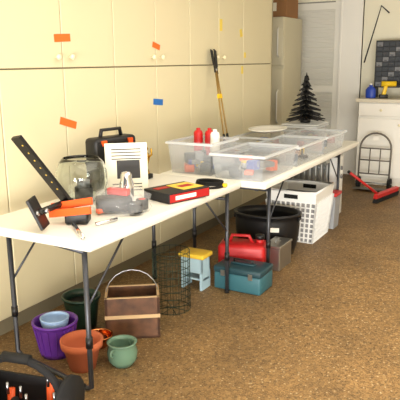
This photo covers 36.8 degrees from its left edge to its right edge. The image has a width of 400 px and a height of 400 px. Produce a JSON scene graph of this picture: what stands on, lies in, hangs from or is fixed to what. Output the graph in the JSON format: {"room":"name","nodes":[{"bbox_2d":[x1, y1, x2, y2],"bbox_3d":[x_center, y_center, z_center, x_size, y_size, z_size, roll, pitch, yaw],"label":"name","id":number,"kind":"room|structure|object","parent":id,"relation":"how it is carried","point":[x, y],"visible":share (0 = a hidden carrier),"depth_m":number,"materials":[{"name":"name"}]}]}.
{"room":"garage","nodes":[
{"label":"garage","id":0,"kind":"room"},
{"bbox_2d":[0,174,399,399],"bbox_3d":[1.236,1.027,2.391,6.900,0.100,11.050,7,15,28],"label":"floor","id":1,"kind":"structure","parent":0,"point":[327,325],"depth_m":3.42,"materials":[{"name":"brown carpet"}]},
{"bbox_2d":[0,351,85,399],"bbox_3d":[-0.726,0.792,2.417,0.470,0.380,0.258,4,14,17],"label":"tool bag","id":2,"kind":"object","parent":1,"relation":"on","point":[13,385],"visible":1,"depth_m":2.42,"materials":[{"name":"black fabric"}]},
{"bbox_2d":[31,310,77,359],"bbox_3d":[-0.758,0.717,3.160,0.238,0.190,0.238,7,15,28],"label":"plastic bucket","id":3,"kind":"object","parent":1,"relation":"on","point":[48,342],"visible":0.75,"depth_m":3.08,"materials":[{"name":"purple plastic"}]},
{"bbox_2d":[40,311,68,328],"bbox_3d":[-0.762,0.649,3.158,0.152,0.075,0.152,7,15,28],"label":"plastic bowl","id":4,"kind":"object","parent":3,"relation":"in","point":[54,319],"visible":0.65,"depth_m":3.18,"materials":[{"name":"blue plastic"}]},
{"bbox_2d":[59,329,102,373],"bbox_3d":[-0.591,0.767,3.016,0.214,0.155,0.214,7,15,28],"label":"terracotta pot","id":5,"kind":"object","parent":1,"relation":"on","point":[73,344],"visible":0.87,"depth_m":2.97,"materials":[{"name":"brown ceramic"}]},
{"bbox_2d":[61,288,100,329],"bbox_3d":[-0.686,0.641,3.489,0.226,0.190,0.226,7,15,28],"label":"planter","id":6,"kind":"object","parent":1,"relation":"on","point":[73,299],"visible":0.72,"depth_m":3.43,"materials":[{"name":"green plastic"}]},
{"bbox_2d":[92,328,112,348],"bbox_3d":[-0.545,0.757,3.247,0.152,0.070,0.152,7,15,28],"label":"copper bowl","id":7,"kind":"object","parent":1,"relation":"on","point":[107,333],"visible":0.28,"depth_m":3.30,"materials":[{"name":"orange metal"}]},
{"bbox_2d":[0,173,240,390],"bbox_3d":[-0.414,0.361,3.444,0.720,0.749,1.500,7,15,28],"label":"folding table","id":8,"kind":"object","parent":1,"relation":"on","point":[21,224],"visible":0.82,"depth_m":2.91,"materials":[{"name":"white plastic"}]},
{"bbox_2d":[11,135,117,239],"bbox_3d":[-0.601,-0.096,2.799,0.440,0.431,0.450,7,15,28],"label":"jack","id":9,"kind":"object","parent":8,"relation":"on","point":[65,206],"visible":1,"depth_m":2.81,"materials":[{"name":"black metal"}]},
{"bbox_2d":[55,155,107,201],"bbox_3d":[-0.650,-0.115,3.307,0.284,0.240,0.284,7,15,28],"label":"glass bowl","id":10,"kind":"object","parent":8,"relation":"on","point":[81,176],"visible":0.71,"depth_m":3.19,"materials":[{"name":"clear glass"}]},
{"bbox_2d":[85,127,135,191],"bbox_3d":[-0.523,-0.247,3.585,0.120,0.369,0.320,11,17,40],"label":"tool case","id":11,"kind":"object","parent":8,"relation":"on","point":[94,145],"visible":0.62,"depth_m":3.48,"materials":[{"name":"black plastic"}]},
{"bbox_2d":[95,187,148,213],"bbox_3d":[-0.401,-0.008,3.048,0.316,0.146,0.239,0,13,4],"label":"plastic bag","id":12,"kind":"object","parent":8,"relation":"on","point":[117,199],"visible":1,"depth_m":3.02,"materials":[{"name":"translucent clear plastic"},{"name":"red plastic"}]},
{"bbox_2d":[104,142,148,194],"bbox_3d":[-0.419,-0.176,3.438,0.240,0.296,0.055,-3,13,-10],"label":"instruction manual","id":13,"kind":"object","parent":8,"relation":"on","point":[119,157],"visible":0.77,"depth_m":3.43,"materials":[{"name":"beige paper"}]},
{"bbox_2d":[119,171,133,200],"bbox_3d":[-0.401,-0.074,3.280,0.080,0.168,0.080,7,15,28],"label":"metal canister","id":14,"kind":"object","parent":8,"relation":"on","point":[126,181],"visible":0.64,"depth_m":3.25,"materials":[{"name":"silver metal"}]},
{"bbox_2d":[147,147,152,178],"bbox_3d":[-0.356,-0.248,3.924,0.110,0.215,0.070,7,15,28],"label":"trophy","id":15,"kind":"object","parent":8,"relation":"on","point":[150,175],"visible":0.25,"depth_m":3.91,"materials":[{"name":"gold plastic"}]},
{"bbox_2d":[144,181,208,203],"bbox_3d":[-0.128,-0.046,3.389,0.303,0.059,0.223,-12,17,-41],"label":"board game box","id":16,"kind":"object","parent":8,"relation":"on","point":[172,193],"visible":1,"depth_m":3.33,"materials":[{"name":"black"}]},
{"bbox_2d":[196,178,226,188],"bbox_3d":[0.059,-0.102,3.676,0.178,0.046,0.175,-6,14,-24],"label":"extension cord","id":17,"kind":"object","parent":8,"relation":"on","point":[217,183],"visible":0.91,"depth_m":3.63,"materials":[{"name":"black rubber"}]},
{"bbox_2d":[106,334,137,368],"bbox_3d":[-0.395,0.774,3.054,0.155,0.122,0.155,-4,14,-15],"label":"ceramic pot","id":18,"kind":"object","parent":1,"relation":"on","point":[122,350],"visible":1,"depth_m":3.01,"materials":[{"name":"green ceramic"}]},
{"bbox_2d":[104,269,159,338],"bbox_3d":[-0.381,0.568,3.389,0.305,0.373,0.204,-2,13,-6],"label":"basket","id":19,"kind":"object","parent":1,"relation":"on","point":[134,309],"visible":0.95,"depth_m":3.31,"materials":[{"name":"brown wood"}]},
{"bbox_2d":[0,0,272,335],"bbox_3d":[-0.767,-0.835,4.566,0.933,2.580,4.755,7,15,28],"label":"storage cabinet","id":20,"kind":"object","parent":1,"relation":"on","point":[71,70],"visible":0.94,"depth_m":4.07,"materials":[{"name":"beige"}]},
{"bbox_2d":[152,244,190,315],"bbox_3d":[-0.176,0.489,3.706,0.234,0.380,0.234,7,15,28],"label":"wire basket","id":21,"kind":"object","parent":1,"relation":"on","point":[180,252],"visible":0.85,"depth_m":3.67,"materials":[{"name":"grey metal"}]},
{"bbox_2d":[178,247,211,290],"bbox_3d":[-0.029,0.468,4.078,0.190,0.250,0.140,7,15,28],"label":"step stool","id":22,"kind":"object","parent":1,"relation":"on","point":[199,258],"visible":0.82,"depth_m":4.03,"materials":[{"name":"blue paint"}]},
{"bbox_2d":[218,233,265,261],"bbox_3d":[0.311,0.385,4.316,0.340,0.298,0.200,3,13,14],"label":"gas can","id":23,"kind":"object","parent":1,"relation":"on","point":[250,249],"visible":0.59,"depth_m":4.23,"materials":[{"name":"red plastic"}]},
{"bbox_2d":[214,257,272,295],"bbox_3d":[0.294,0.496,4.068,0.346,0.195,0.230,7,15,28],"label":"toolbox","id":24,"kind":"object","parent":1,"relation":"on","point":[247,276],"visible":0.9,"depth_m":3.99,"materials":[{"name":"teal plastic"}]},
{"bbox_2d":[161,137,358,262],"bbox_3d":[0.615,-0.006,4.991,0.790,0.749,2.240,7,15,28],"label":"folding table","id":25,"kind":"object","parent":1,"relation":"on","point":[262,179],"visible":0.55,"depth_m":4.26,"materials":[{"name":"white plastic"}]},
{"bbox_2d":[165,128,238,171],"bbox_3d":[0.020,-0.349,4.192,0.364,0.285,0.400,7,15,28],"label":"storage bin","id":26,"kind":"object","parent":25,"relation":"on","point":[200,158],"visible":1,"depth_m":4.16,"materials":[{"name":"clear plastic"}]},
{"bbox_2d":[210,49,229,148],"bbox_3d":[0.169,-0.833,5.009,0.077,0.840,0.524,-4,13,-13],"label":"pruning shears","id":27,"kind":"object","parent":25,"relation":"on","point":[213,56],"visible":0.8,"depth_m":5.02,"materials":[{"name":"brown wood"}]},
{"bbox_2d":[203,142,257,162],"bbox_3d":[0.230,-0.355,4.576,0.364,0.120,0.440,7,15,28],"label":"storage bin","id":28,"kind":"object","parent":25,"relation":"on","point":[232,151],"visible":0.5,"depth_m":4.45,"materials":[{"name":"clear plastic"}]},
{"bbox_2d":[209,142,298,176],"bbox_3d":[0.377,-0.266,4.077,0.394,0.170,0.600,7,15,28],"label":"storage bin","id":29,"kind":"object","parent":25,"relation":"on","point":[248,163],"visible":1,"depth_m":3.96,"materials":[{"name":"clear plastic"}]},
{"bbox_2d":[232,130,300,150],"bbox_3d":[0.585,-0.511,5.194,0.364,0.140,0.640,7,15,28],"label":"storage bin","id":30,"kind":"object","parent":25,"relation":"on","point":[275,141],"visible":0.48,"depth_m":5.05,"materials":[{"name":"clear plastic"}]},
{"bbox_2d":[248,125,287,132],"bbox_3d":[0.584,-0.604,5.173,0.320,0.035,0.500,5,14,24],"label":"serving platter","id":31,"kind":"object","parent":30,"relation":"on","point":[262,128],"visible":1,"depth_m":5.26,"materials":[{"name":"white ceramic"}]},
{"bbox_2d":[249,135,326,161],"bbox_3d":[0.689,-0.385,4.624,0.394,0.150,0.620,7,15,28],"label":"storage bin","id":32,"kind":"object","parent":25,"relation":"on","point":[292,155],"visible":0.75,"depth_m":4.51,"materials":[{"name":"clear plastic"}]},
{"bbox_2d":[281,120,328,140],"bbox_3d":[0.993,-0.645,5.682,0.344,0.174,0.360,7,15,28],"label":"storage bin","id":33,"kind":"object","parent":25,"relation":"on","point":[293,124],"visible":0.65,"depth_m":5.60,"materials":[{"name":"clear plastic"}]},
{"bbox_2d":[286,73,324,122],"bbox_3d":[0.990,-0.955,5.607,0.352,0.460,0.355,-13,18,-42],"label":"tree","id":34,"kind":"object","parent":33,"relation":"on","point":[307,113],"visible":1,"depth_m":5.58,"materials":[{"name":"black plastic"}]},
{"bbox_2d":[283,128,346,151],"bbox_3d":[0.986,-0.508,5.142,0.394,0.150,0.540,7,15,28],"label":"storage bin","id":35,"kind":"object","parent":25,"relation":"on","point":[318,147],"visible":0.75,"depth_m":5.04,"materials":[{"name":"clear plastic"}]},
{"bbox_2d":[327,133,334,142],"bbox_3d":[1.210,-0.570,5.552,0.074,0.082,0.074,7,15,28],"label":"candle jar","id":36,"kind":"object","parent":35,"relation":"in","point":[330,140],"visible":0.76,"depth_m":5.53,"materials":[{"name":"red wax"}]},
{"bbox_2d":[234,205,301,253],"bbox_3d":[0.540,0.247,4.834,0.546,0.330,0.408,4,14,19],"label":"storage tote","id":37,"kind":"object","parent":1,"relation":"on","point":[250,219],"visible":0.59,"depth_m":4.69,"materials":[{"name":"black plastic"}]},
{"bbox_2d":[270,236,291,270],"bbox_3d":[0.580,0.390,4.485,0.140,0.207,0.257,7,15,28],"label":"metal box","id":38,"kind":"object","parent":1,"relation":"on","point":[280,250],"visible":0.83,"depth_m":4.40,"materials":[{"name":"silver metal"}]},
{"bbox_2d":[271,17,301,137],"bbox_3d":[0.852,-1.275,7.694,0.660,2.000,0.683,7,15,28],"label":"refrigerator","id":39,"kind":"object","parent":1,"relation":"on","point":[287,32],"visible":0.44,"depth_m":7.33,"materials":[{"name":"beige metal"},{"name":"painted metal"}]},
{"bbox_2d":[273,0,297,18],"bbox_3d":[0.922,-2.363,7.409,0.461,0.242,0.402,7,15,28],"label":"cardboard box","id":40,"kind":"object","parent":39,"relation":"on","point":[281,8],"visible":0.38,"depth_m":7.20,"materials":[{"name":"brown cardboard"}]},
{"bbox_2d":[265,178,334,243],"bbox_3d":[0.873,0.091,5.242,0.455,0.456,0.494,7,15,28],"label":"laundry basket","id":41,"kind":"object","parent":1,"relation":"on","point":[314,199],"visible":0.66,"depth_m":5.06,"materials":[{"name":"white plastic"}]},
{"bbox_2d":[292,154,343,212],"bbox_3d":[1.120,-0.136,5.800,0.498,0.629,0.266,7,15,28],"label":"heater","id":42,"kind":"object","parent":1,"relation":"on","point":[323,172],"visible":0.22,"depth_m":5.69,"materials":[{"name":"grey metal"}]},
{"bbox_2d":[328,190,341,228],"bbox_3d":[1.168,0.079,5.529,0.220,0.332,0.185,7,15,28],"label":"storage box","id":43,"kind":"object","parent":1,"relation":"on","point":[334,217],"visible":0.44,"depth_m":5.46,"materials":[{"name":"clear plastic"}]},
{"bbox_2d":[353,132,391,190],"bbox_3d":[2.023,-0.445,7.027,0.420,0.671,0.305,7,15,28],"label":"hand truck","id":44,"kind":"object","parent":1,"relation":"on","point":[388,184],"visible":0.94,"depth_m":7.07,"materials":[{"name":"grey paint"}]},
{"bbox_2d":[347,170,398,203],"bbox_3d":[1.923,-0.169,6.489,0.865,0.385,0.170,-10,16,-36],"label":"push broom","id":45,"kind":"object","parent":1,"relation":"on","point":[381,196],"visible":1,"depth_m":6.46,"materials":[{"name":"red plastic"},{"name":"black bristles"},{"name":"metal"}]},
{"bbox_2d":[355,96,399,186],"bbox_3d":[4.394,-0.499,6.335,5.410,1.040,0.636,7,15,28],"label":"base cabinet","id":46,"kind":"object","parent":1,"relation":"on","point":[380,115],"visible":0.94,"depth_m":7.23,"materials":[{"name":"white paint"}]},
{"bbox_2d":[365,83,375,97],"bbox_3d":[2.081,-1.332,7.320,0.125,0.175,0.077,7,15,28],"label":"detergent bottle","id":47,"kind":"object","parent":46,"relation":"on","point":[370,91],"visible":1,"depth_m":7.29,"materials":[{"name":"blue plastic"}]},
{"bbox_2d":[374,40,399,96],"bbox_3d":[2.356,-1.600,7.348,0.400,0.680,0.176,7,15,28],"label":"organizer","id":48,"kind":"object","parent":46,"relation":"on","point":[387,59],"visible":0.94,"depth_m":7.29,"materials":[{"name":"black plastic"}]},
{"bbox_2d":[379,81,399,97],"bbox_3d":[2.285,-1.328,7.236,0.240,0.201,0.070,2,13,9],"label":"cordless drill","id":49,"kind":"object","parent":46,"relation":"on","point":[385,84],"visible":1,"depth_m":7.21,"materials":[{"name":"yellow plastic"}]},
{"bbox_2d":[298,0,399,97],"bbox_3d":[3.938,-1.409,6.826,7.100,2.600,0.100,7,15,28],"label":"wall","id":50,"kind":"structure","parent":0,"point":[387,27],"depth_m":7.58,"materials":[{"name":"beige paint"}]},
{"bbox_2d":[298,0,340,162],"bbox_3d":[1.481,-1.500,8.112,0.765,2.240,0.070,7,15,28],"label":"door","id":51,"kind":"structure","parent":50,"relation":"in","point":[320,20],"depth_m":7.96,"materials":[{"name":"white wood"}]},
{"bbox_2d":[335,0,364,173],"bbox_3d":[1.949,-1.621,7.819,0.285,2.600,0.075,7,15,28],"label":"trim","id":52,"kind":"structure","parent":50,"relation":"attached to","point":[352,11],"depth_m":7.79,"materials":[{"name":"white paint"}]},
{"bbox_2d":[363,5,389,62],"bbox_3d":[2.231,-2.091,7.582,0.295,0.701,0.039,7,15,28],"label":"bar","id":53,"kind":"object","parent":50,"relation":"attached to","point":[381,5],"visible":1,"depth_m":7.58,"materials":[{"name":"black metal"}]}
]}

